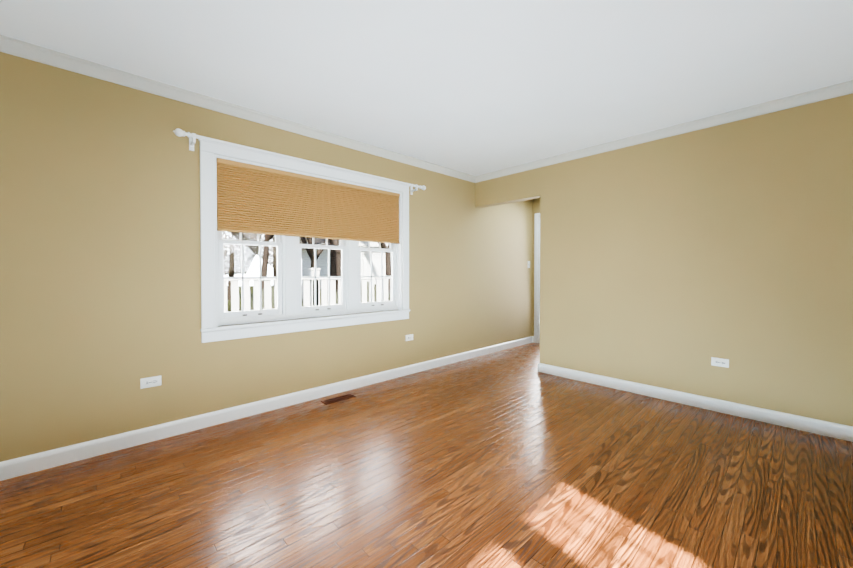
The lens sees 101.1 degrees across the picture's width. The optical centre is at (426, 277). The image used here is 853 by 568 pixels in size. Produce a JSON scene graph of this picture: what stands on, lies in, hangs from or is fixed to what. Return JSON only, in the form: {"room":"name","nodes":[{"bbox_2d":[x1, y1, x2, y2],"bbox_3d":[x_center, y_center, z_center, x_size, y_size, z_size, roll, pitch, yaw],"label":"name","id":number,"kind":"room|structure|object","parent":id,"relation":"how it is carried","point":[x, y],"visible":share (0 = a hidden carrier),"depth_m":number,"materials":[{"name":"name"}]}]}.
{"room":"empty living room","nodes":[
{"label":"empty living room","id":0,"kind":"room"},
{"bbox_2d":[0,52,532,461],"bbox_3d":[-0.918,-0.118,3.481,7.440,2.470,0.200,-1,1,-43],"label":"wall","id":1,"kind":"structure","parent":0,"point":[100,279],"depth_m":2.40,"materials":[{"name":"paint"}]},
{"bbox_2d":[140,375,161,388],"bbox_3d":[-1.903,0.722,2.423,0.115,0.070,0.008,-1,1,-43],"label":"electrical outlet","id":2,"kind":"object","parent":1,"relation":"attached to","point":[148,382],"visible":1,"depth_m":2.42,"materials":[{"name":"white plastic"}]},
{"bbox_2d":[0,35,475,182],"bbox_3d":[-1.355,-1.309,2.879,5.600,0.071,0.054,-1,1,-43],"label":"crown molding","id":3,"kind":"structure","parent":1,"relation":"attached to","point":[22,49],"depth_m":2.54,"materials":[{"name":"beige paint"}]},
{"bbox_2d":[0,336,533,480],"bbox_3d":[-0.810,1.067,3.441,7.120,0.102,0.030,-1,1,-43],"label":"baseboard","id":4,"kind":"structure","parent":1,"relation":"attached to","point":[21,466],"depth_m":2.63,"materials":[{"name":"white wood"}]},
{"bbox_2d":[173,128,425,194],"bbox_3d":[-0.901,-0.996,3.269,2.395,0.112,0.112,-1,1,-43],"label":"curtain rod","id":5,"kind":"object","parent":1,"relation":"attached to","point":[178,132],"visible":1,"depth_m":2.89,"materials":[{"name":"white metal"}]},
{"bbox_2d":[199,139,409,342],"bbox_3d":[-1.016,-0.283,3.383,2.040,1.524,0.264,-1,1,-43],"label":"window","id":6,"kind":"structure","parent":1,"relation":"in","point":[252,278],"depth_m":3.12,"materials":[{"name":"white wood"}]},
{"bbox_2d":[216,158,399,243],"bbox_3d":[-0.965,-0.651,3.324,1.796,0.556,0.040,-1,1,-43],"label":"window shade","id":7,"kind":"object","parent":6,"relation":"attached to","point":[258,199],"visible":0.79,"depth_m":3.15,"materials":[{"name":"fabric"}]},
{"bbox_2d":[406,334,412,340],"bbox_3d":[-0.195,0.690,4.027,0.115,0.070,0.008,-1,1,-43],"label":"electrical outlet","id":8,"kind":"object","parent":1,"relation":"attached to","point":[409,337],"visible":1,"depth_m":4.03,"materials":[{"name":"white plastic"}]},
{"bbox_2d":[0,342,852,567],"bbox_3d":[0.692,1.201,1.786,7.440,0.120,4.900,-1,1,-43],"label":"floor","id":9,"kind":"structure","parent":0,"point":[513,457],"depth_m":1.89,"materials":[{"name":"brown wood"}]},
{"bbox_2d":[321,393,355,404],"bbox_3d":[-0.810,1.118,3.236,0.300,0.006,0.104,-1,1,-43],"label":"floor vent","id":10,"kind":"object","parent":9,"relation":"in","point":[338,398],"visible":1,"depth_m":3.23,"materials":[{"name":"brown metal"}]},
{"bbox_2d":[0,0,852,175],"bbox_3d":[0.692,-1.389,1.751,7.440,0.120,4.900,-1,1,-43],"label":"ceiling","id":11,"kind":"structure","parent":0,"point":[475,87],"depth_m":2.14,"materials":[{"name":"paint"}]},
{"bbox_2d":[532,198,539,335],"bbox_3d":[3.359,-0.129,4.275,0.120,2.470,4.500,-1,1,-43],"label":"wall","id":12,"kind":"structure","parent":0,"point":[536,205],"depth_m":5.86,"materials":[{"name":"paint"}]},
{"bbox_2d":[534,213,539,342],"bbox_3d":[2.145,0.015,5.524,0.181,2.148,0.935,-1,1,-43],"label":"door frame","id":13,"kind":"structure","parent":12,"relation":"attached to","point":[536,289],"depth_m":5.80,"materials":[{"name":"white wood"}]},
{"bbox_2d":[475,93,852,426],"bbox_3d":[2.251,-0.114,3.234,0.120,2.470,4.500,-1,1,-43],"label":"wall","id":14,"kind":"structure","parent":0,"point":[677,262],"depth_m":2.96,"materials":[{"name":"paint"}]},
{"bbox_2d":[476,80,852,182],"bbox_3d":[2.188,-1.313,3.158,0.054,0.071,4.380,-1,1,-43],"label":"crown molding","id":15,"kind":"structure","parent":14,"relation":"attached to","point":[844,88],"depth_m":3.02,"materials":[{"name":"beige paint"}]},
{"bbox_2d":[538,363,852,441],"bbox_3d":[2.519,1.075,2.866,0.016,0.102,3.511,-1,1,-43],"label":"baseboard","id":16,"kind":"structure","parent":14,"relation":"attached to","point":[825,428],"depth_m":2.95,"materials":[{"name":"white wood"}]},
{"bbox_2d":[711,357,728,367],"bbox_3d":[2.455,0.710,2.934,0.008,0.070,0.115,-1,1,-43],"label":"electrical outlet","id":17,"kind":"object","parent":14,"relation":"attached to","point":[720,362],"visible":1,"depth_m":2.93,"materials":[{"name":"white plastic"}]}
]}

